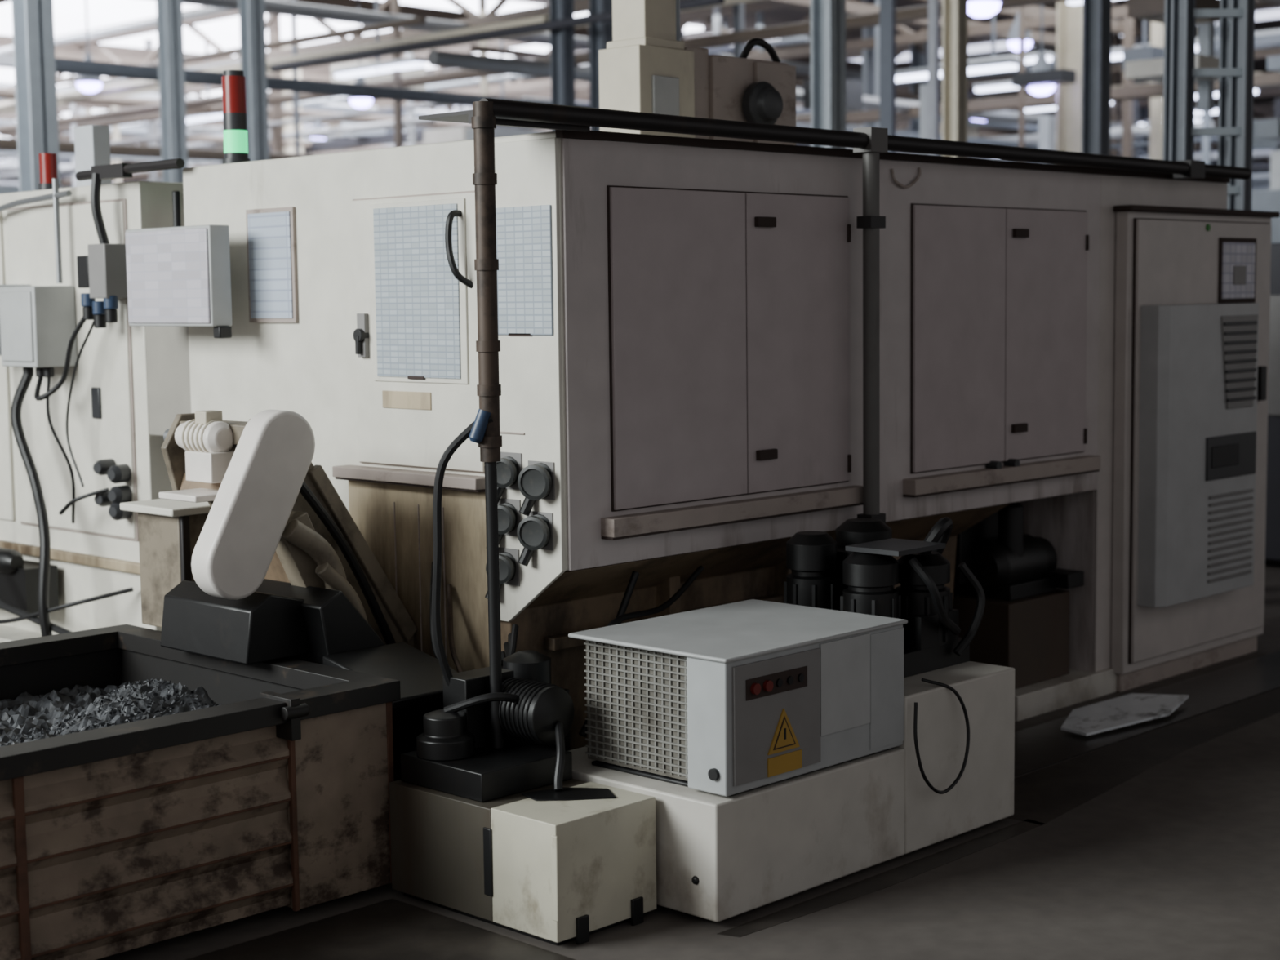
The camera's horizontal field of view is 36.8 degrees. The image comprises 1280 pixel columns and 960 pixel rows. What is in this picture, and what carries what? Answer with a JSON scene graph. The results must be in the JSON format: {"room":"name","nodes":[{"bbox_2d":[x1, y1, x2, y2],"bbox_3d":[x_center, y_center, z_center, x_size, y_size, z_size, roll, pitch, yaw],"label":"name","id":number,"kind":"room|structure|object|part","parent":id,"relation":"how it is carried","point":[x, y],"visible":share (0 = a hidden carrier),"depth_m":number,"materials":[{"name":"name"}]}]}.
{"room":"metal workshop","nodes":[
{"label":"metal workshop","id":0,"kind":"room"},
{"bbox_2d":[0,0,1279,164],"bbox_3d":[-0.699,-8.212,40.405,62.000,0.100,62.000,5,8,44],"label":"ceiling","id":1,"kind":"structure","parent":0,"point":[784,15],"depth_m":31.57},
{"bbox_2d":[0,0,1279,162],"bbox_3d":[-3.676,-8.140,40.933,51.000,0.050,34.600,5,8,44],"label":"ceiling lights","id":2,"kind":"object","parent":1,"relation":"attached to","point":[69,15],"visible":0.04,"depth_m":29.49,"materials":[{"name":"white"}]},
{"bbox_2d":[96,565,1279,959],"bbox_3d":[-0.558,-1.833,36.759,68.000,0.100,68.000,5,8,44],"label":"floor","id":3,"kind":"structure","parent":0,"point":[1180,860],"depth_m":5.25,"materials":[{"name":"concrete"}]},
{"bbox_2d":[11,0,60,191],"bbox_3d":[-4.113,-2.372,13.134,0.280,5.600,0.280,5,8,44],"label":"steel column","id":4,"kind":"structure","parent":3,"relation":"on","point":[33,20],"depth_m":13.06,"materials":[{"name":"grey metal"}]},
{"bbox_2d":[0,181,191,642],"bbox_3d":[-2.215,-0.204,8.649,3.200,2.100,1.900,5,8,44],"label":"machine","id":5,"kind":"object","parent":3,"relation":"on","point":[131,384],"visible":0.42,"depth_m":7.46,"materials":[{"name":"beige paint"}]},
{"bbox_2d":[0,284,77,377],"bbox_3d":[-2.450,-0.592,7.593,0.560,0.360,0.181,5,8,44],"label":"junction box","id":6,"kind":"object","parent":5,"relation":"attached to","point":[37,323],"visible":0.98,"depth_m":7.41,"materials":[{"name":"grey paint"}]},
{"bbox_2d":[38,153,59,190],"bbox_3d":[-2.371,-1.232,7.709,0.080,0.150,0.080,5,8,44],"label":"beacon light","id":7,"kind":"object","parent":5,"relation":"on","point":[47,162],"visible":0.68,"depth_m":7.68,"materials":[{"name":"red plastic"}]},
{"bbox_2d":[0,158,184,636],"bbox_3d":[-2.268,-0.261,7.385,1.671,1.842,0.297,5,8,44],"label":"cables","id":8,"kind":"object","parent":5,"relation":"attached to","point":[29,590],"visible":0.95,"depth_m":7.36,"materials":[{"name":"black rubber"}]},
{"bbox_2d":[74,124,111,186],"bbox_3d":[-2.172,-1.278,7.636,0.140,0.250,0.080,5,8,44],"label":"junction box","id":9,"kind":"object","parent":5,"relation":"on","point":[91,142],"visible":0.56,"depth_m":7.59,"materials":[{"name":"white metal"}]},
{"bbox_2d":[76,243,127,328],"bbox_3d":[-2.003,-0.724,7.190,0.226,0.310,0.113,5,8,44],"label":"box","id":10,"kind":"object","parent":5,"relation":"attached to","point":[103,271],"visible":0.97,"depth_m":7.12,"materials":[{"name":"grey plastic"}]},
{"bbox_2d":[155,0,187,182],"bbox_3d":[-4.027,-2.713,16.655,0.224,5.600,0.224,5,8,44],"label":"steel column","id":11,"kind":"structure","parent":3,"relation":"on","point":[170,30],"depth_m":16.55,"materials":[{"name":"grey metal"}]},
{"bbox_2d":[0,624,400,959],"bbox_3d":[-1.918,0.891,5.019,1.448,0.610,2.200,5,8,44],"label":"bin","id":12,"kind":"object","parent":3,"relation":"on","point":[115,839],"visible":0.98,"depth_m":4.95,"materials":[{"name":"paint"}]},
{"bbox_2d":[0,678,222,746],"bbox_3d":[-1.932,0.702,5.012,1.215,0.244,2.020,5,8,44],"label":"chips","id":13,"kind":"object","parent":12,"relation":"in","point":[28,717],"visible":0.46,"depth_m":5.30,"materials":[{"name":"metal"}]},
{"bbox_2d":[238,0,269,160],"bbox_3d":[-3.320,-2.723,16.665,0.224,5.600,0.224,5,8,44],"label":"steel column","id":14,"kind":"structure","parent":3,"relation":"on","point":[252,30],"depth_m":16.55,"materials":[{"name":"grey metal"}]},
{"bbox_2d":[280,44,303,153],"bbox_3d":[-5.442,-3.991,30.079,0.420,5.600,0.420,5,8,44],"label":"steel column","id":15,"kind":"structure","parent":3,"relation":"on","point":[286,128],"depth_m":29.81,"materials":[{"name":"white metal"}]},
{"bbox_2d":[327,124,341,134],"bbox_3d":[-6.316,-4.998,40.626,0.420,5.600,0.420,5,8,44],"label":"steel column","id":16,"kind":"structure","parent":3,"relation":"on","point":[328,126],"depth_m":40.38,"materials":[{"name":"grey metal"}]},
{"bbox_2d":[389,778,656,945],"bbox_3d":[-0.322,0.995,5.201,0.680,0.329,0.375,5,8,44],"label":"tank","id":17,"kind":"object","parent":3,"relation":"on","point":[578,861],"visible":0.96,"depth_m":5.02,"materials":[{"name":"metal"}]},
{"bbox_2d":[400,666,573,802],"bbox_3d":[-0.373,0.690,5.274,0.430,0.277,0.385,5,8,44],"label":"pump","id":18,"kind":"object","parent":17,"relation":"on","point":[454,754],"visible":0.99,"depth_m":5.25,"materials":[{"name":"black metal"}]},
{"bbox_2d":[501,624,569,751],"bbox_3d":[-0.413,0.766,5.731,0.434,0.651,0.210,5,8,44],"label":"pump","id":19,"kind":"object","parent":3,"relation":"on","point":[534,665],"depth_m":5.55,"materials":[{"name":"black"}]},
{"bbox_2d":[549,0,575,131],"bbox_3d":[-0.702,-2.872,17.879,0.224,5.600,0.224,5,8,44],"label":"steel column","id":20,"kind":"structure","parent":3,"relation":"on","point":[562,40],"depth_m":17.75,"materials":[{"name":"grey metal"}]},
{"bbox_2d":[589,0,612,131],"bbox_3d":[-0.336,-2.890,18.011,0.224,5.600,0.224,5,8,44],"label":"steel column","id":21,"kind":"structure","parent":3,"relation":"on","point":[601,33],"depth_m":17.90,"materials":[{"name":"grey metal"}]},
{"bbox_2d":[182,0,1230,750],"bbox_3d":[0.458,-0.740,7.609,2.017,3.300,4.082,5,8,44],"label":"cnc machining center","id":22,"kind":"object","parent":3,"relation":"on","point":[680,316],"visible":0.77,"depth_m":6.25,"materials":[{"name":"beige paint"}]},
{"bbox_2d":[124,224,231,337],"bbox_3d":[-1.563,-0.688,6.702,0.540,0.380,0.198,5,8,44],"label":"box","id":23,"kind":"object","parent":22,"relation":"attached to","point":[176,276],"visible":1,"depth_m":6.57,"materials":[{"name":"grey paint"}]},
{"bbox_2d":[221,70,250,164],"bbox_3d":[-1.447,-1.288,6.872,0.100,0.340,0.100,5,8,44],"label":"tower","id":24,"kind":"object","parent":22,"relation":"on","point":[233,82],"visible":0.9,"depth_m":6.84,"materials":[{"name":"red plastic"}]},
{"bbox_2d":[245,206,298,322],"bbox_3d":[-1.248,-0.727,6.520,0.270,0.385,0.018,5,8,44],"label":"poster","id":25,"kind":"object","parent":22,"relation":"attached to","point":[272,233],"depth_m":6.50,"materials":[{"name":"white paper"}]},
{"bbox_2d":[120,409,462,781],"bbox_3d":[-1.067,0.386,5.892,1.300,1.227,0.852,5,8,44],"label":"conveyor","id":26,"kind":"object","parent":22,"relation":"attached to","point":[253,554],"visible":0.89,"depth_m":5.65,"materials":[{"name":"beige metal"}]},
{"bbox_3d":[-1.319,-0.076,5.744,0.230,0.260,0.180,5,8,44],"label":"gear motor","id":27,"kind":"part","parent":26,"relation":"part of","materials":[{"name":"white metal"}]},
{"bbox_3d":[-1.120,0.068,5.580,0.100,0.534,0.384,5,8,44],"label":"drive chain","id":28,"kind":"part","parent":26,"relation":"part of","materials":[{"name":"white metal"}]},
{"bbox_3d":[-1.061,0.297,6.011,0.674,1.020,0.659,5,8,44],"label":"conveyor frame","id":29,"kind":"part","parent":26,"relation":"part of","materials":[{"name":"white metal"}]},
{"bbox_3d":[-0.706,-0.460,5.994,0.631,0.851,0.055,5,8,44],"label":"operator door","id":30,"kind":"part","parent":22,"relation":"part of","materials":[{"name":"beige paint"}]},
{"bbox_3d":[-0.695,0.532,6.117,0.700,1.042,0.021,5,8,44],"label":"panel","id":31,"kind":"part","parent":22,"relation":"part of","materials":[{"name":"beige metal"}]},
{"bbox_3d":[-0.541,-0.693,5.785,0.061,0.238,0.076,5,8,44],"label":"door pull handle","id":32,"kind":"part","parent":22,"relation":"part of","materials":[{"name":"black plastic"}]},
{"bbox_3d":[-0.343,-0.278,5.685,0.310,1.430,0.021,5,8,44],"label":"corner panel","id":33,"kind":"part","parent":22,"relation":"part of","materials":[{"name":"beige paint"}]},
{"bbox_2d":[418,97,1251,748],"bbox_3d":[1.018,-0.321,6.878,0.285,1.788,4.393,5,8,44],"label":"pipe","id":34,"kind":"object","parent":22,"relation":"attached to","point":[486,113],"visible":0.96,"depth_m":5.73,"materials":[{"name":"black metal"}]},
{"bbox_2d":[431,408,493,686],"bbox_3d":[-0.483,0.254,5.291,0.182,0.902,0.081,0,6,8],"label":"hose","id":35,"kind":"object","parent":34,"relation":"hanging from","point":[475,431],"visible":0.89,"depth_m":5.25,"materials":[{"name":"black rubber"}]},
{"bbox_2d":[952,502,1084,688],"bbox_3d":[1.378,0.418,7.778,0.640,0.740,0.520,5,8,44],"label":"pump","id":36,"kind":"object","parent":22,"relation":"on","point":[1024,627],"visible":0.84,"depth_m":7.56,"materials":[{"name":"black metal"}]},
{"bbox_2d":[185,688,1279,959],"bbox_3d":[1.175,1.013,6.528,0.950,0.001,6.400,5,8,44],"label":"floor marking","id":37,"kind":"object","parent":3,"relation":"on","point":[392,929],"visible":0.77,"depth_m":5.25,"materials":[{"name":"grey paint"}]},
{"bbox_2d":[568,661,1014,922],"bbox_3d":[0.419,0.856,5.722,0.724,0.487,1.398,5,8,44],"label":"tank","id":38,"kind":"object","parent":3,"relation":"on","point":[719,858],"visible":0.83,"depth_m":5.37,"materials":[{"name":"metal"}]},
{"bbox_2d":[568,599,907,796],"bbox_3d":[0.291,0.602,5.454,0.602,0.377,0.790,5,8,44],"label":"cooling unit","id":39,"kind":"object","parent":38,"relation":"on","point":[729,700],"visible":1,"depth_m":5.25,"materials":[{"name":"grey paint"}]},
{"bbox_2d":[583,640,688,781],"bbox_3d":[0.004,0.622,5.261,0.420,0.350,0.024,5,8,44],"label":"grille","id":40,"kind":"object","parent":39,"relation":"attached to","point":[637,704],"depth_m":5.26,"materials":[{"name":"metal"}]},
{"bbox_2d":[783,516,985,677],"bbox_3d":[0.707,0.348,6.008,0.586,0.460,0.520,5,8,44],"label":"pumps","id":41,"kind":"object","parent":38,"relation":"on","point":[858,571],"visible":0.73,"depth_m":5.93,"materials":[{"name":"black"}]},
{"bbox_2d":[913,678,969,794],"bbox_3d":[0.859,0.751,5.645,0.100,0.330,0.270,5,8,44],"label":"hose","id":42,"kind":"object","parent":38,"relation":"attached to","point":[915,716],"visible":1,"depth_m":5.67,"materials":[{"name":"black rubber"}]},
{"bbox_2d":[810,0,846,149],"bbox_3d":[1.362,-2.513,13.889,0.252,5.600,0.252,5,8,44],"label":"steel column","id":43,"kind":"structure","parent":3,"relation":"on","point":[828,17],"depth_m":13.82,"materials":[{"name":"grey metal"}]},
{"bbox_2d":[846,147,926,155],"bbox_3d":[2.014,-1.577,18.160,2.520,2.900,5.020,5,8,44],"label":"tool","id":44,"kind":"object","parent":3,"relation":"on","point":[849,148],"visible":0.02,"depth_m":17.22,"materials":[{"name":"black metal"}]},
{"bbox_2d":[910,41,928,155],"bbox_3d":[4.455,-4.128,30.223,0.420,5.600,0.420,5,8,44],"label":"steel column","id":45,"kind":"structure","parent":3,"relation":"on","point":[917,60],"depth_m":30.03,"materials":[{"name":"grey metal"}]},
{"bbox_2d":[942,0,968,157],"bbox_3d":[2.274,-2.525,13.896,0.182,5.600,0.182,5,8,44],"label":"steel column","id":46,"kind":"structure","parent":3,"relation":"on","point":[954,12],"depth_m":13.83,"materials":[{"name":"beige metal"}]},
{"bbox_2d":[1055,0,1082,164],"bbox_3d":[4.612,-3.179,20.370,0.420,5.600,0.420,5,8,44],"label":"steel column","id":47,"kind":"structure","parent":3,"relation":"on","point":[1069,17],"depth_m":20.28,"materials":[{"name":"beige metal"}]},
{"bbox_2d":[1080,0,1111,155],"bbox_3d":[3.531,-2.638,14.899,0.224,5.600,0.224,5,8,44],"label":"steel column","id":48,"kind":"structure","parent":3,"relation":"on","point":[1096,14],"depth_m":14.83,"materials":[{"name":"grey metal"}]},
{"bbox_2d":[1138,80,1145,151],"bbox_3d":[9.326,-4.671,35.221,0.420,5.600,0.420,5,8,44],"label":"steel column","id":49,"kind":"structure","parent":3,"relation":"on","point":[1141,109],"depth_m":35.07,"materials":[{"name":"grey metal"}]},
{"bbox_2d":[1014,650,1279,777],"bbox_3d":[2.171,0.883,7.714,0.360,0.006,3.300,5,8,44],"label":"drain cover","id":50,"kind":"object","parent":3,"relation":"on","point":[1045,744],"visible":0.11,"depth_m":7.46,"materials":[{"name":"grey metal"}]},
{"bbox_2d":[1061,693,1188,736],"bbox_3d":[1.869,0.882,7.389,0.792,0.042,0.238,-5,7,-39],"label":"plastic sheet","id":51,"kind":"object","parent":50,"relation":"on","point":[1131,708],"visible":1,"depth_m":7.35,"materials":[{"name":"grey plastic"}]},
{"bbox_2d":[1111,204,1279,692],"bbox_3d":[2.165,-0.176,8.417,0.915,1.980,1.280,5,8,44],"label":"tall cabinet","id":52,"kind":"object","parent":3,"relation":"on","point":[1193,284],"visible":0.99,"depth_m":7.94,"materials":[{"name":"metal"}]},
{"bbox_2d":[1162,0,1255,210],"bbox_3d":[2.985,-1.620,10.150,0.479,4.500,0.646,0,6,9],"label":"column","id":53,"kind":"object","parent":3,"relation":"on","point":[1235,72],"visible":0.27,"depth_m":9.91,"materials":[{"name":"grey metal"}]},
{"bbox_2d":[1251,151,1279,243],"bbox_3d":[7.792,-2.079,21.578,2.020,3.100,6.020,5,8,44],"label":"machine","id":54,"kind":"object","parent":3,"relation":"on","point":[1265,200],"visible":0.11,"depth_m":18.93,"materials":[{"name":"white metal"}]},
{"bbox_2d":[1265,243,1279,566],"bbox_3d":[4.619,-0.797,12.344,2.220,2.400,3.020,5,8,44],"label":"machine","id":55,"kind":"object","parent":3,"relation":"on","point":[1272,530],"visible":0.02,"depth_m":11.20,"materials":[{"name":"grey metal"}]},
{"bbox_3d":[-0.571,-4.534,35.078,0.420,5.600,0.420,5,8,44],"label":"steel column","id":56,"kind":"structure","parent":3,"relation":"on","visible":0},
{"bbox_2d":[0,0,1279,164],"bbox_3d":[1.387,-7.731,43.326,55.029,0.850,49.000,5,8,44],"label":"roof trusses","id":57,"kind":"object","parent":56,"relation":"on","point":[77,50],"visible":0.09,"depth_m":26.95,"materials":[{"name":"grey metal"}]},
{"bbox_2d":[75,0,102,92],"bbox_3d":[-6.483,-5.311,22.547,0.320,1.500,0.315,5,8,44],"label":"lamp","id":58,"kind":"object","parent":57,"relation":"hanging from","point":[86,83],"visible":0.67,"depth_m":22.52,"materials":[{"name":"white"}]},
{"bbox_2d":[186,113,222,123],"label":"ceiling light","id":59,"kind":"object","parent":57,"relation":"hanging from","point":[211,116],"depth_m":29.78,"materials":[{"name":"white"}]},
{"bbox_2d":[348,0,373,107],"bbox_3d":[-3.540,-5.490,24.282,0.320,1.550,0.315,5,8,44],"label":"lamp","id":60,"kind":"object","parent":57,"relation":"hanging from","point":[357,102],"visible":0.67,"depth_m":24.26,"materials":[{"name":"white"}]},
{"bbox_2d":[332,56,427,78],"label":"ceiling light","id":61,"kind":"object","parent":57,"relation":"hanging from","point":[410,63],"depth_m":21.99,"materials":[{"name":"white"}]},
{"bbox_2d":[0,0,1279,194],"bbox_3d":[-0.863,-5.739,40.305,45.400,4.198,41.230,5,8,44],"label":"roof structure","id":62,"kind":"object","parent":57,"relation":"hanging from","point":[882,105],"visible":0.17,"depth_m":22.47,"materials":[{"name":"metal"}]},
{"bbox_2d":[311,120,324,139],"bbox_3d":[-6.301,-7.066,37.585,0.320,0.900,0.315,5,8,44],"label":"lamp","id":63,"kind":"object","parent":62,"relation":"hanging from","point":[317,125],"visible":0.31,"depth_m":37.53,"materials":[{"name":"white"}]},
{"bbox_2d":[3,0,1279,182],"bbox_3d":[-0.561,-5.964,42.396,43.890,2.436,30.686,5,8,44],"label":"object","id":64,"kind":"object","parent":62,"relation":"hanging from","point":[1145,64],"visible":0.07,"depth_m":19.81,"materials":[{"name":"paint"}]},
{"bbox_2d":[895,66,928,82],"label":"ceiling light","id":65,"kind":"object","parent":57,"relation":"hanging from","point":[917,73],"depth_m":19.29,"materials":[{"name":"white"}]},
{"bbox_2d":[971,57,985,121],"bbox_3d":[5.797,-6.658,32.842,0.320,1.100,0.315,5,8,44],"label":"lamp","id":66,"kind":"object","parent":57,"relation":"hanging from","point":[980,95],"visible":0.21,"depth_m":32.82,"materials":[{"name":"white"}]},
{"bbox_2d":[968,0,1002,17],"bbox_3d":[2.689,-4.555,15.092,0.320,1.800,0.315,5,8,44],"label":"lamp","id":67,"kind":"object","parent":57,"relation":"hanging from","point":[976,8],"visible":0.86,"depth_m":15.07,"materials":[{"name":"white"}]},
{"bbox_2d":[967,13,1020,75],"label":"ceiling light","id":68,"kind":"object","parent":57,"relation":"hanging from","point":[993,64],"depth_m":18.72,"materials":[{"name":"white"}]},
{"bbox_2d":[973,80,1018,92],"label":"ceiling light","id":69,"kind":"object","parent":57,"relation":"hanging from","point":[1004,85],"depth_m":25.63,"materials":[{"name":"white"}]},
{"bbox_2d":[1006,7,1033,51],"bbox_3d":[4.539,-5.690,22.969,0.320,1.100,0.315,5,8,44],"label":"lamp","id":70,"kind":"object","parent":57,"relation":"hanging from","point":[1013,39],"visible":0.67,"depth_m":22.92,"materials":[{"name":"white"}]},
{"bbox_2d":[1025,48,1038,64],"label":"ceiling light","id":71,"kind":"object","parent":57,"relation":"hanging from","point":[1030,58],"depth_m":21.76,"materials":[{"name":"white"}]},
{"bbox_2d":[1024,106,1056,111],"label":"ceiling light","id":72,"kind":"object","parent":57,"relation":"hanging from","point":[1053,108],"depth_m":29.20,"materials":[{"name":"white"}]},
{"bbox_2d":[1028,4,1055,95],"bbox_3d":[4.234,-5.022,20.258,0.320,1.900,0.315,5,8,44],"label":"lamp","id":73,"kind":"object","parent":57,"relation":"hanging from","point":[1041,64],"visible":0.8,"depth_m":20.26,"materials":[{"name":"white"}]},
{"bbox_2d":[1111,48,1122,60],"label":"ceiling light","id":74,"kind":"object","parent":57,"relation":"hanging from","point":[1115,54],"depth_m":23.22,"materials":[{"name":"white"}]},
{"bbox_2d":[1142,20,1146,46],"label":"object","id":75,"kind":"object","parent":57,"relation":"hanging from","point":[1144,22],"depth_m":22.97,"materials":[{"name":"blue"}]}
]}

